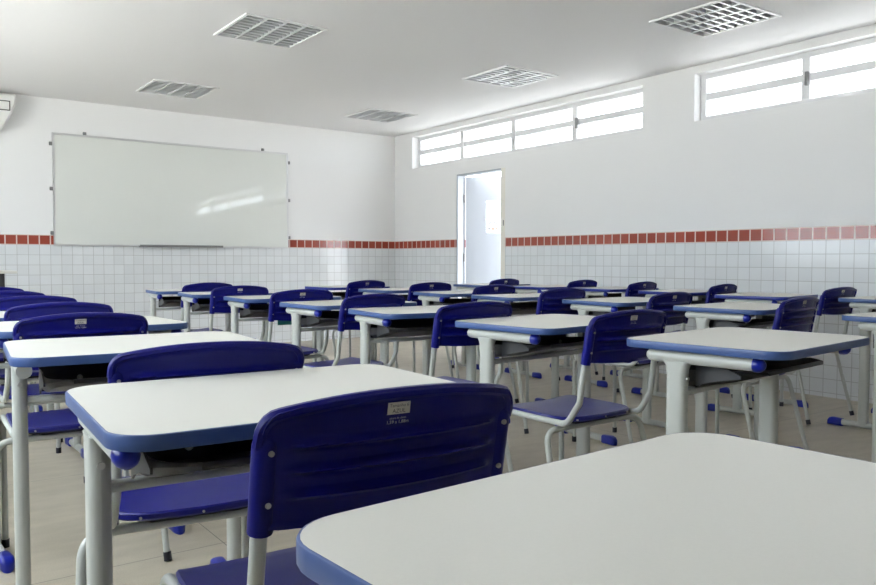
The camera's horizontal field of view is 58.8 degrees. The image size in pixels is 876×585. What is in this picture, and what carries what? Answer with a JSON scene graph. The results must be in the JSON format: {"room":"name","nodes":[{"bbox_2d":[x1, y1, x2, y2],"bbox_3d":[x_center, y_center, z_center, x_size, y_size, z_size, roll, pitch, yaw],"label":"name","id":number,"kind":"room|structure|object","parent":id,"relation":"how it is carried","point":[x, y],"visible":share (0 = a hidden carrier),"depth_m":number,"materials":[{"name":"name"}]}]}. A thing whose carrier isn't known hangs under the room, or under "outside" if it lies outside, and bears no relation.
{"room":"classroom","nodes":[
{"label":"classroom","id":0,"kind":"room"},
{"bbox_2d":[0,94,394,342],"bbox_3d":[-3.153,-0.653,8.234,6.615,2.552,0.150,-2,3,-36],"label":"wall","id":1,"kind":"structure","parent":0,"point":[341,184],"depth_m":8.57,"materials":[{"name":"paint"}]},
{"bbox_2d":[0,92,15,130],"bbox_3d":[-4.337,-1.683,7.088,0.860,0.340,0.235,-2,3,-36],"label":"air conditioner","id":2,"kind":"object","parent":1,"relation":"attached to","point":[7,100],"visible":1,"depth_m":7.21,"materials":[{"name":"white plastic"}]},
{"bbox_2d":[49,132,289,247],"bbox_3d":[-2.759,-1.059,8.359,2.563,1.142,0.084,-2,3,-36],"label":"whiteboard","id":3,"kind":"object","parent":1,"relation":"attached to","point":[108,191],"visible":1,"depth_m":8.29,"materials":[{"name":"plastic"}]},
{"bbox_2d":[139,245,222,247],"bbox_3d":[-2.756,-0.499,8.370,0.890,0.022,0.060,-2,3,-36],"label":"tray","id":4,"kind":"object","parent":3,"relation":"on","point":[209,246],"depth_m":8.35,"materials":[{"name":"grey metal"}]},
{"bbox_2d":[278,320,291,324],"bbox_3d":[-0.916,0.172,4.725,0.110,0.052,0.041,-1,3,-33],"label":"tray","id":5,"kind":"object","parent":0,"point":[279,322],"visible":0.27,"depth_m":4.74,"materials":[{"name":"teal plastic"}]},
{"bbox_2d":[0,337,872,584],"bbox_3d":[-0.299,0.846,4.369,6.615,0.120,9.854,-2,3,-36],"label":"floor","id":6,"kind":"structure","parent":0,"point":[56,481],"depth_m":3.88,"materials":[{"name":"beige tile"}]},
{"bbox_2d":[0,270,16,385],"bbox_3d":[-3.568,0.281,5.768,0.740,0.885,0.500,-2,3,-36],"label":"table","id":7,"kind":"object","parent":6,"relation":"on","point":[2,272],"visible":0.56,"depth_m":5.73,"materials":[{"name":"grey laminate"}]},
{"bbox_2d":[0,287,38,411],"bbox_3d":[-2.710,0.365,4.656,0.518,0.814,0.537,-2,3,-36],"label":"chair","id":8,"kind":"object","parent":6,"relation":"on","point":[1,288],"visible":0.07,"depth_m":4.52,"materials":[{"name":"blue plastic"}]},
{"bbox_2d":[0,291,62,441],"bbox_3d":[-2.304,0.388,4.099,0.518,0.814,0.537,-2,3,-36],"label":"chair","id":9,"kind":"object","parent":6,"relation":"on","point":[3,294],"visible":0.09,"depth_m":3.93,"materials":[{"name":"blue plastic"}]},
{"bbox_2d":[0,295,77,453],"bbox_3d":[-1.899,0.410,3.577,0.518,0.814,0.537,-2,3,-36],"label":"chair","id":10,"kind":"object","parent":6,"relation":"on","point":[6,303],"visible":0.23,"depth_m":3.38,"materials":[{"name":"blue plastic"}]},
{"bbox_2d":[47,403,53,410],"bbox_3d":[-2.434,0.411,4.283,0.600,0.750,0.496,-2,3,-34],"label":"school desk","id":11,"kind":"object","parent":6,"relation":"on","point":[49,406],"visible":0.02,"depth_m":4.46,"materials":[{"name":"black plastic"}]},
{"bbox_2d":[0,311,118,321],"bbox_3d":[-1.656,0.458,3.180,0.600,0.750,0.496,-2,3,-36],"label":"school desk","id":12,"kind":"object","parent":6,"relation":"on","point":[2,313],"visible":0.02,"depth_m":3.02,"materials":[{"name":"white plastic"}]},
{"bbox_2d":[0,302,129,482],"bbox_3d":[-1.524,0.432,3.059,0.518,0.814,0.537,-2,3,-36],"label":"chair","id":13,"kind":"object","parent":6,"relation":"on","point":[17,313],"visible":0.3,"depth_m":2.84,"materials":[{"name":"blue plastic"}]},
{"bbox_2d":[65,436,83,458],"bbox_3d":[-2.015,0.435,3.722,0.600,0.750,0.496,-2,3,-37],"label":"school desk","id":14,"kind":"object","parent":6,"relation":"on","point":[75,442],"visible":0.17,"depth_m":3.91,"materials":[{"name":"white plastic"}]},
{"bbox_2d":[0,312,171,560],"bbox_3d":[-1.174,0.456,2.498,0.518,0.814,0.537,-2,3,-34],"label":"chair","id":15,"kind":"object","parent":6,"relation":"on","point":[62,423],"visible":0.51,"depth_m":2.35,"materials":[{"name":"blue plastic"}]},
{"bbox_2d":[0,316,187,572],"bbox_3d":[-1.235,0.478,2.702,0.600,0.750,0.496,-2,3,-39],"label":"school desk","id":16,"kind":"object","parent":6,"relation":"on","point":[156,325],"visible":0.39,"depth_m":2.60,"materials":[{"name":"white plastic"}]},
{"bbox_2d":[3,339,12,360],"bbox_3d":[-1.217,0.193,2.669,0.444,0.078,0.259,-2,3,-39],"label":"tray","id":17,"kind":"object","parent":16,"relation":"on","point":[4,356],"depth_m":2.63,"materials":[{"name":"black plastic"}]},
{"bbox_2d":[3,331,261,584],"bbox_3d":[-0.799,0.505,2.067,0.600,0.750,0.496,-1,3,-31],"label":"school desk","id":18,"kind":"object","parent":6,"relation":"on","point":[64,364],"visible":0.5,"depth_m":1.95,"materials":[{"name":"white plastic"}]},
{"bbox_2d":[39,370,44,393],"bbox_3d":[-0.968,0.227,1.900,0.004,0.062,0.125,-1,3,-31],"label":"tray","id":19,"kind":"object","parent":18,"relation":"on","point":[41,376],"depth_m":1.91,"materials":[{"name":"grey plastic"}]},
{"bbox_2d":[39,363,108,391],"bbox_3d":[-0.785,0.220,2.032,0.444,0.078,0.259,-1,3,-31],"label":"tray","id":20,"kind":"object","parent":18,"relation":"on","point":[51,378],"depth_m":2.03,"materials":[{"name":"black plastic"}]},
{"bbox_2d":[146,289,230,331],"bbox_3d":[-1.797,0.354,5.710,0.600,0.750,0.496,-1,3,-31],"label":"school desk","id":21,"kind":"object","parent":6,"relation":"on","point":[172,302],"visible":0.35,"depth_m":5.58,"materials":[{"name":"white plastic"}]},
{"bbox_2d":[158,296,180,306],"bbox_3d":[-1.782,0.069,5.675,0.444,0.078,0.259,-1,3,-31],"label":"tray","id":22,"kind":"object","parent":21,"relation":"on","point":[166,301],"depth_m":5.59,"materials":[{"name":"black plastic"}]},
{"bbox_2d":[76,341,304,584],"bbox_3d":[-0.538,0.489,1.706,0.518,0.814,0.537,-1,3,-27],"label":"chair","id":23,"kind":"object","parent":6,"relation":"on","point":[224,497],"visible":0.41,"depth_m":1.54,"materials":[{"name":"blue plastic"}]},
{"bbox_2d":[181,282,232,331],"bbox_3d":[-1.732,0.329,5.564,0.518,0.814,0.537,-2,3,-39],"label":"chair","id":24,"kind":"object","parent":6,"relation":"on","point":[197,287],"visible":0.25,"depth_m":5.34,"materials":[{"name":"blue plastic"}]},
{"bbox_2d":[178,291,275,340],"bbox_3d":[-1.398,0.374,5.221,0.600,0.750,0.496,-1,3,-32],"label":"school desk","id":25,"kind":"object","parent":6,"relation":"on","point":[198,306],"visible":0.28,"depth_m":5.09,"materials":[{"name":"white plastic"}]},
{"bbox_2d":[192,300,209,311],"bbox_3d":[-1.383,0.089,5.186,0.444,0.078,0.259,-1,3,-32],"label":"tray","id":26,"kind":"object","parent":25,"relation":"on","point":[202,305],"depth_m":5.09,"materials":[{"name":"black plastic"}]},
{"bbox_2d":[209,285,268,340],"bbox_3d":[-1.345,0.354,4.956,0.518,0.814,0.537,-2,3,-36],"label":"chair","id":27,"kind":"object","parent":6,"relation":"on","point":[218,304],"visible":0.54,"depth_m":4.71,"materials":[{"name":"blue plastic"}]},
{"bbox_2d":[65,364,453,584],"bbox_3d":[-0.273,0.536,1.317,0.600,0.750,0.496,-1,3,-33],"label":"school desk","id":28,"kind":"object","parent":6,"relation":"on","point":[175,430],"visible":0.56,"depth_m":1.18,"materials":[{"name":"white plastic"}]},
{"bbox_2d":[131,452,152,478],"bbox_3d":[-0.437,0.259,1.145,0.004,0.062,0.125,-1,3,-33],"label":"tray","id":29,"kind":"object","parent":28,"relation":"on","point":[145,465],"depth_m":1.12,"materials":[{"name":"grey plastic"}]},
{"bbox_2d":[128,439,252,476],"bbox_3d":[-0.258,0.251,1.282,0.444,0.078,0.259,-1,3,-33],"label":"tray","id":30,"kind":"object","parent":28,"relation":"on","point":[213,460],"depth_m":1.28,"materials":[{"name":"black plastic"}]},
{"bbox_2d":[223,295,341,361],"bbox_3d":[-0.938,0.398,4.666,0.600,0.750,0.496,-1,3,-33],"label":"school desk","id":31,"kind":"object","parent":6,"relation":"on","point":[248,311],"visible":0.39,"depth_m":4.53,"materials":[{"name":"white plastic"}]},
{"bbox_2d":[243,308,250,316],"bbox_3d":[-1.103,0.120,4.495,0.004,0.062,0.125,-1,3,-33],"label":"tray","id":32,"kind":"object","parent":31,"relation":"on","point":[246,312],"depth_m":4.52,"materials":[{"name":"grey plastic"}]},
{"bbox_2d":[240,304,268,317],"bbox_3d":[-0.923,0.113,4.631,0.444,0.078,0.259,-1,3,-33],"label":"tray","id":33,"kind":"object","parent":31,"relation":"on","point":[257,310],"depth_m":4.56,"materials":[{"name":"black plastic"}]},
{"bbox_2d":[267,289,332,360],"bbox_3d":[-0.860,0.380,4.358,0.518,0.814,0.537,-2,3,-36],"label":"chair","id":34,"kind":"object","parent":6,"relation":"on","point":[276,312],"visible":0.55,"depth_m":4.12,"materials":[{"name":"blue plastic"}]},
{"bbox_2d":[160,382,512,584],"bbox_3d":[-0.173,0.511,1.182,0.518,0.814,0.537,-1,3,-33],"label":"chair","id":35,"kind":"object","parent":6,"relation":"on","point":[312,460],"visible":0.89,"depth_m":0.94,"materials":[{"name":"blue plastic"}]},
{"bbox_2d":[305,285,389,361],"bbox_3d":[-0.766,0.322,6.509,0.600,0.750,0.496,-2,3,-36],"label":"school desk","id":36,"kind":"object","parent":6,"relation":"on","point":[339,287],"visible":0.12,"depth_m":6.38,"materials":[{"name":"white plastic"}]},
{"bbox_2d":[332,292,345,299],"bbox_3d":[-0.750,0.037,6.475,0.444,0.078,0.259,-2,3,-36],"label":"tray","id":37,"kind":"object","parent":36,"relation":"on","point":[342,294],"depth_m":6.54,"materials":[{"name":"black plastic"}]},
{"bbox_2d":[279,300,416,363],"bbox_3d":[-0.474,0.424,4.052,0.600,0.750,0.496,-2,3,-39],"label":"school desk","id":38,"kind":"object","parent":6,"relation":"on","point":[303,313],"visible":0.36,"depth_m":3.90,"materials":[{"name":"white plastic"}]},
{"bbox_2d":[307,316,319,326],"bbox_3d":[-0.621,0.147,3.864,0.004,0.062,0.125,-2,3,-39],"label":"tray","id":39,"kind":"object","parent":38,"relation":"on","point":[311,320],"depth_m":3.87,"materials":[{"name":"grey plastic"}]},
{"bbox_2d":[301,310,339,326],"bbox_3d":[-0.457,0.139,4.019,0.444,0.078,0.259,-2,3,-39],"label":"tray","id":40,"kind":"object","parent":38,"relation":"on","point":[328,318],"depth_m":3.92,"materials":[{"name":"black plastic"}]},
{"bbox_2d":[314,280,384,361],"bbox_3d":[-0.713,0.301,6.280,0.518,0.814,0.537,-2,3,-42],"label":"chair","id":41,"kind":"object","parent":6,"relation":"on","point":[352,288],"visible":0.45,"depth_m":6.05,"materials":[{"name":"blue plastic"}]},
{"bbox_2d":[303,293,404,367],"bbox_3d":[-0.449,0.403,3.803,0.518,0.814,0.537,-2,3,-42],"label":"chair","id":42,"kind":"object","parent":6,"relation":"on","point":[347,321],"visible":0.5,"depth_m":3.58,"materials":[{"name":"blue plastic"}]},
{"bbox_2d":[358,288,431,359],"bbox_3d":[-0.263,0.347,5.936,0.600,0.750,0.496,-2,3,-36],"label":"school desk","id":43,"kind":"object","parent":6,"relation":"on","point":[369,290],"visible":0.16,"depth_m":5.78,"materials":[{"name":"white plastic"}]},
{"bbox_2d":[348,305,475,381],"bbox_3d":[-0.058,0.448,3.477,0.600,0.750,0.496,-1,3,-29],"label":"school desk","id":44,"kind":"object","parent":6,"relation":"on","point":[375,322],"visible":0.33,"depth_m":3.37,"materials":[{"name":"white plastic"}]},
{"bbox_2d":[377,325,389,337],"bbox_3d":[-0.232,0.170,3.316,0.004,0.062,0.125,-1,3,-29],"label":"tray","id":45,"kind":"object","parent":44,"relation":"on","point":[382,331],"depth_m":3.33,"materials":[{"name":"grey plastic"}]},
{"bbox_2d":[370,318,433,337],"bbox_3d":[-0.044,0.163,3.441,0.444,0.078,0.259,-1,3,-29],"label":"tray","id":46,"kind":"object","parent":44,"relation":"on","point":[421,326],"depth_m":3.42,"materials":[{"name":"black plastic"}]},
{"bbox_2d":[374,282,453,376],"bbox_3d":[-0.186,0.323,5.750,0.518,0.814,0.537,-2,3,-36],"label":"chair","id":47,"kind":"object","parent":6,"relation":"on","point":[428,286],"visible":0.43,"depth_m":5.54,"materials":[{"name":"blue plastic"}]},
{"bbox_2d":[413,290,515,379],"bbox_3d":[0.173,0.370,5.375,0.600,0.750,0.496,-1,3,-30],"label":"school desk","id":48,"kind":"object","parent":6,"relation":"on","point":[429,298],"visible":0.3,"depth_m":5.25,"materials":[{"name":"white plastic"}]},
{"bbox_2d":[433,301,442,305],"bbox_3d":[0.002,0.092,5.211,0.004,0.062,0.125,-1,3,-30],"label":"tray","id":49,"kind":"object","parent":48,"relation":"on","point":[434,302],"depth_m":5.23,"materials":[{"name":"grey plastic"}]},
{"bbox_2d":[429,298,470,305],"bbox_3d":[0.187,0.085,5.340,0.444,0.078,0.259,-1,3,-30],"label":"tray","id":50,"kind":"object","parent":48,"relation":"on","point":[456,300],"depth_m":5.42,"materials":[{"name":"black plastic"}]},
{"bbox_2d":[429,301,513,471],"bbox_3d":[0.008,0.431,3.141,0.518,0.814,0.537,-2,3,-36],"label":"chair","id":51,"kind":"object","parent":6,"relation":"on","point":[445,333],"visible":0.45,"depth_m":2.89,"materials":[{"name":"blue plastic"}]},
{"bbox_2d":[429,284,518,402],"bbox_3d":[0.229,0.345,5.249,0.518,0.814,0.537,-2,3,-38],"label":"chair","id":52,"kind":"object","parent":6,"relation":"on","point":[495,288],"visible":0.39,"depth_m":5.04,"materials":[{"name":"blue plastic"}]},
{"bbox_2d":[452,278,518,368],"bbox_3d":[0.424,0.277,6.909,0.518,0.814,0.537,-2,3,-42],"label":"chair","id":53,"kind":"object","parent":6,"relation":"on","point":[508,281],"visible":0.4,"depth_m":6.70,"materials":[{"name":"blue plastic"}]},
{"bbox_2d":[451,283,529,369],"bbox_3d":[0.483,0.297,7.170,0.600,0.750,0.496,-2,3,-36],"label":"school desk","id":54,"kind":"object","parent":6,"relation":"on","point":[461,287],"visible":0.18,"depth_m":7.03,"materials":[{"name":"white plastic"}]},
{"bbox_2d":[455,314,594,455],"bbox_3d":[0.401,0.474,2.841,0.600,0.750,0.496,-2,3,-42],"label":"school desk","id":55,"kind":"object","parent":6,"relation":"on","point":[502,337],"visible":0.52,"depth_m":2.69,"materials":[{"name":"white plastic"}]},
{"bbox_2d":[502,341,529,357],"bbox_3d":[0.263,0.198,2.645,0.004,0.062,0.125,-2,3,-42],"label":"tray","id":56,"kind":"object","parent":55,"relation":"on","point":[508,348],"depth_m":2.65,"materials":[{"name":"grey plastic"}]},
{"bbox_2d":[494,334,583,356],"bbox_3d":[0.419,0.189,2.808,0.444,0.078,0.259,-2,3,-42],"label":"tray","id":57,"kind":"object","parent":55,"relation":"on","point":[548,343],"depth_m":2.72,"materials":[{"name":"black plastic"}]},
{"bbox_2d":[471,293,585,423],"bbox_3d":[0.554,0.391,4.886,0.600,0.750,0.496,-1,3,-30],"label":"school desk","id":58,"kind":"object","parent":6,"relation":"on","point":[517,307],"visible":0.23,"depth_m":4.91,"materials":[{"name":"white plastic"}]},
{"bbox_2d":[510,302,536,314],"bbox_3d":[0.568,0.106,4.851,0.444,0.078,0.259,-1,3,-30],"label":"tray","id":59,"kind":"object","parent":58,"relation":"on","point":[517,307],"depth_m":4.90,"materials":[{"name":"black plastic"}]},
{"bbox_2d":[504,285,571,378],"bbox_3d":[0.948,0.318,6.668,0.600,0.750,0.496,-2,3,-36],"label":"school desk","id":60,"kind":"object","parent":6,"relation":"on","point":[524,288],"visible":0.31,"depth_m":6.52,"materials":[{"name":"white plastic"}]},
{"bbox_2d":[516,288,585,433],"bbox_3d":[0.573,0.371,4.609,0.518,0.814,0.537,-2,3,-37],"label":"chair","id":61,"kind":"object","parent":6,"relation":"on","point":[549,301],"visible":0.5,"depth_m":4.38,"materials":[{"name":"blue plastic"}]},
{"bbox_2d":[524,280,597,380],"bbox_3d":[1.034,0.293,6.537,0.518,0.814,0.537,-2,3,-41],"label":"chair","id":62,"kind":"object","parent":6,"relation":"on","point":[578,283],"visible":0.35,"depth_m":6.33,"materials":[{"name":"blue plastic"}]},
{"bbox_2d":[296,432,875,584],"bbox_3d":[0.230,0.564,0.665,0.600,0.750,0.496,-2,3,-39],"label":"school desk","id":63,"kind":"object","parent":6,"relation":"on","point":[687,508],"visible":1,"depth_m":0.63,"materials":[{"name":"grey laminate"}]},
{"bbox_2d":[511,309,666,462],"bbox_3d":[0.475,0.451,2.670,0.518,0.814,0.537,-2,3,-36],"label":"chair","id":64,"kind":"object","parent":6,"relation":"on","point":[606,335],"visible":0.83,"depth_m":2.50,"materials":[{"name":"blue plastic"}]},
{"bbox_2d":[555,297,665,445],"bbox_3d":[1.035,0.413,4.359,0.600,0.750,0.496,-2,3,-36],"label":"school desk","id":65,"kind":"object","parent":6,"relation":"on","point":[584,306],"visible":0.43,"depth_m":4.22,"materials":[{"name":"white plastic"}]},
{"bbox_2d":[593,311,605,315],"bbox_3d":[0.880,0.136,4.178,0.004,0.062,0.125,-2,3,-36],"label":"tray","id":66,"kind":"object","parent":65,"relation":"on","point":[594,313],"depth_m":4.20,"materials":[{"name":"grey plastic"}]},
{"bbox_2d":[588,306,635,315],"bbox_3d":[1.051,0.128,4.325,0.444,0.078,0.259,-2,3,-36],"label":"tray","id":67,"kind":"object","parent":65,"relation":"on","point":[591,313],"depth_m":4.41,"materials":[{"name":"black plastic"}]},
{"bbox_2d":[564,286,658,387],"bbox_3d":[1.394,0.337,6.226,0.600,0.750,0.496,-2,3,-36],"label":"school desk","id":68,"kind":"object","parent":6,"relation":"on","point":[591,292],"visible":0.38,"depth_m":6.06,"materials":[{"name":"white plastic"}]},
{"bbox_2d":[588,293,621,297],"bbox_3d":[1.410,0.052,6.192,0.444,0.078,0.259,-2,3,-36],"label":"tray","id":69,"kind":"object","parent":68,"relation":"on","point":[609,294],"depth_m":6.34,"materials":[{"name":"black plastic"}]},
{"bbox_2d":[575,281,656,391],"bbox_3d":[1.373,0.316,5.980,0.518,0.814,0.537,-2,3,-42],"label":"chair","id":70,"kind":"object","parent":6,"relation":"on","point":[632,290],"visible":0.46,"depth_m":5.74,"materials":[{"name":"blue plastic"}]},
{"bbox_2d":[572,292,692,442],"bbox_3d":[1.020,0.394,4.069,0.518,0.814,0.537,-2,3,-40],"label":"chair","id":71,"kind":"object","parent":6,"relation":"on","point":[664,302],"visible":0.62,"depth_m":3.89,"materials":[{"name":"blue plastic"}]},
{"bbox_2d":[631,289,736,397],"bbox_3d":[1.787,0.362,5.635,0.600,0.750,0.496,-2,3,-36],"label":"school desk","id":72,"kind":"object","parent":6,"relation":"on","point":[701,294],"visible":0.31,"depth_m":5.51,"materials":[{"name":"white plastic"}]},
{"bbox_2d":[691,299,704,303],"bbox_3d":[1.804,0.077,5.601,0.444,0.078,0.259,-2,3,-36],"label":"tray","id":73,"kind":"object","parent":72,"relation":"on","point":[702,301],"depth_m":5.49,"materials":[{"name":"black plastic"}]},
{"bbox_2d":[664,284,736,397],"bbox_3d":[1.774,0.339,5.432,0.518,0.814,0.537,-2,3,-42],"label":"chair","id":74,"kind":"object","parent":6,"relation":"on","point":[722,288],"visible":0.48,"depth_m":5.19,"materials":[{"name":"blue plastic"}]},
{"bbox_2d":[673,302,817,448],"bbox_3d":[1.472,0.438,3.774,0.600,0.750,0.496,-2,3,-39],"label":"school desk","id":75,"kind":"object","parent":6,"relation":"on","point":[724,314],"visible":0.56,"depth_m":3.62,"materials":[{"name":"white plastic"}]},
{"bbox_2d":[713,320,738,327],"bbox_3d":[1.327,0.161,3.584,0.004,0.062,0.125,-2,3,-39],"label":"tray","id":76,"kind":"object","parent":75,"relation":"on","point":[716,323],"depth_m":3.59,"materials":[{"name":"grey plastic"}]},
{"bbox_2d":[709,319,773,327],"bbox_3d":[1.490,0.153,3.741,0.444,0.078,0.259,-2,3,-39],"label":"tray","id":77,"kind":"object","parent":75,"relation":"on","point":[754,323],"depth_m":3.61,"materials":[{"name":"black plastic"}]},
{"bbox_2d":[762,316,774,327],"bbox_3d":[1.675,0.150,3.870,0.004,0.062,0.125,-2,3,-39],"label":"tray","id":78,"kind":"object","parent":75,"relation":"on","point":[764,318],"depth_m":3.89,"materials":[{"name":"grey plastic"}]},
{"bbox_2d":[627,327,869,443],"bbox_3d":[0.865,0.501,2.220,0.600,0.750,0.496,-2,3,-42],"label":"school desk","id":79,"kind":"object","parent":6,"relation":"on","point":[707,359],"visible":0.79,"depth_m":2.06,"materials":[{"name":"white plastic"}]},
{"bbox_2d":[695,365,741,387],"bbox_3d":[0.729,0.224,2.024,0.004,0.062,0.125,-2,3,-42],"label":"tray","id":80,"kind":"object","parent":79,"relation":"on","point":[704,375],"depth_m":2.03,"materials":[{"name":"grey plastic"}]},
{"bbox_2d":[688,357,822,385],"bbox_3d":[0.883,0.215,2.188,0.444,0.078,0.259,-2,3,-42],"label":"tray","id":81,"kind":"object","parent":79,"relation":"on","point":[698,375],"depth_m":2.06,"materials":[{"name":"black plastic"}]},
{"bbox_2d":[708,292,817,415],"bbox_3d":[2.107,0.387,5.039,0.496,0.750,0.600,2,3,45],"label":"school desk","id":82,"kind":"object","parent":6,"relation":"on","point":[754,297],"visible":0.4,"depth_m":4.88,"materials":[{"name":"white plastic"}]},
{"bbox_2d":[715,296,818,449],"bbox_3d":[1.433,0.414,3.589,0.518,0.814,0.537,-2,3,-42],"label":"chair","id":83,"kind":"object","parent":6,"relation":"on","point":[795,314],"visible":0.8,"depth_m":3.38,"materials":[{"name":"blue plastic"}]},
{"bbox_2d":[749,287,856,424],"bbox_3d":[2.283,0.363,4.864,0.518,0.814,0.537,-2,3,-34],"label":"chair","id":84,"kind":"object","parent":6,"relation":"on","point":[828,304],"visible":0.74,"depth_m":4.63,"materials":[{"name":"blue plastic"}]},
{"bbox_2d":[827,296,875,429],"bbox_3d":[2.686,0.407,4.571,0.600,0.750,0.496,-2,3,-36],"label":"school desk","id":85,"kind":"object","parent":6,"relation":"on","point":[866,304],"visible":0.79,"depth_m":4.44,"materials":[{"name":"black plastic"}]},
{"bbox_2d":[842,312,875,462],"bbox_3d":[1.957,0.465,3.126,0.600,0.750,0.496,-2,3,-36],"label":"school desk","id":86,"kind":"object","parent":6,"relation":"on","point":[867,321],"visible":0.52,"depth_m":3.01,"materials":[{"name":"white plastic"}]},
{"bbox_2d":[0,0,875,136],"bbox_3d":[-0.296,-1.823,4.260,6.615,0.120,9.854,-2,3,-36],"label":"ceiling","id":87,"kind":"structure","parent":0,"point":[406,56],"depth_m":5.87,"materials":[{"name":"white paint"}]},
{"bbox_2d":[136,79,219,99],"bbox_3d":[-2.421,-1.928,7.217,0.590,0.100,0.590,-2,3,-36],"label":"ceiling lamp","id":88,"kind":"object","parent":87,"relation":"attached to","point":[156,86],"visible":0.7,"depth_m":7.21,"materials":[{"name":"silver metal"}]},
{"bbox_2d":[214,12,327,48],"bbox_3d":[-1.163,-1.851,5.388,0.590,0.100,0.590,-2,3,-36],"label":"ceiling lamp","id":89,"kind":"object","parent":87,"relation":"attached to","point":[249,27],"visible":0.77,"depth_m":5.38,"materials":[{"name":"white metal"}]},
{"bbox_2d":[344,108,417,122],"bbox_3d":[-0.629,-1.978,8.508,0.590,0.100,0.590,-2,3,-36],"label":"ceiling lamp","id":90,"kind":"object","parent":87,"relation":"attached to","point":[378,115],"visible":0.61,"depth_m":8.51,"materials":[{"name":"silver metal"}]},
{"bbox_2d":[462,65,558,88],"bbox_3d":[0.620,-1.903,6.710,0.590,0.100,0.590,-2,3,-36],"label":"ceiling lamp","id":91,"kind":"object","parent":87,"relation":"attached to","point":[508,76],"visible":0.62,"depth_m":6.71,"materials":[{"name":"silver metal"}]},
{"bbox_2d":[649,0,781,37],"bbox_3d":[1.808,-1.834,5.078,0.590,0.100,0.590,-2,3,-36],"label":"ceiling lamp","id":92,"kind":"object","parent":87,"relation":"attached to","point":[718,16],"visible":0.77,"depth_m":5.08,"materials":[{"name":"silver metal"}]},
{"bbox_2d":[395,24,875,403],"bbox_3d":[2.316,-0.563,6.215,0.150,2.552,9.554,-2,3,-36],"label":"wall","id":93,"kind":"structure","parent":0,"point":[780,199],"depth_m":6.42,"materials":[{"name":"paint"}]},
{"bbox_2d":[456,168,504,297],"bbox_3d":[0.757,-0.375,8.859,0.734,1.955,0.857,-2,3,-36],"label":"door","id":94,"kind":"structure","parent":93,"relation":"in","point":[485,252],"depth_m":8.99,"materials":[{"name":"white"}]},
{"bbox_2d":[418,88,642,167],"bbox_3d":[0.812,-1.675,8.278,0.075,0.390,3.572,-2,3,-36],"label":"window","id":95,"kind":"structure","parent":93,"relation":"in","point":[576,121],"depth_m":8.06,"materials":[{"name":"silver metal"}]},
{"bbox_2d":[701,37,875,119],"bbox_3d":[3.225,-1.533,4.966,0.075,0.385,3.572,-2,3,-36],"label":"window","id":96,"kind":"structure","parent":93,"relation":"in","point":[808,76],"depth_m":5.75,"materials":[{"name":"silver metal"}]},
{"bbox_2d":[424,45,875,147],"bbox_3d":[2.985,-2.105,6.638,1.500,0.120,13.554,-2,3,-36],"label":"ceiling","id":97,"kind":"structure","parent":0,"point":[868,52],"depth_m":7.95,"materials":[{"name":"white paint"}]},
{"bbox_3d":[25.791,0.127,24.982,59.850,0.200,130.000,-2,3,-36],"label":"floor","id":98,"kind":"structure","parent":0,"visible":0},
{"bbox_2d":[543,70,875,141],"bbox_3d":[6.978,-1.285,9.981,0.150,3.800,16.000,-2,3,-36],"label":"window frame","id":99,"kind":"structure","parent":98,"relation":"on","point":[796,90],"depth_m":12.38,"materials":[{"name":"white metal"}]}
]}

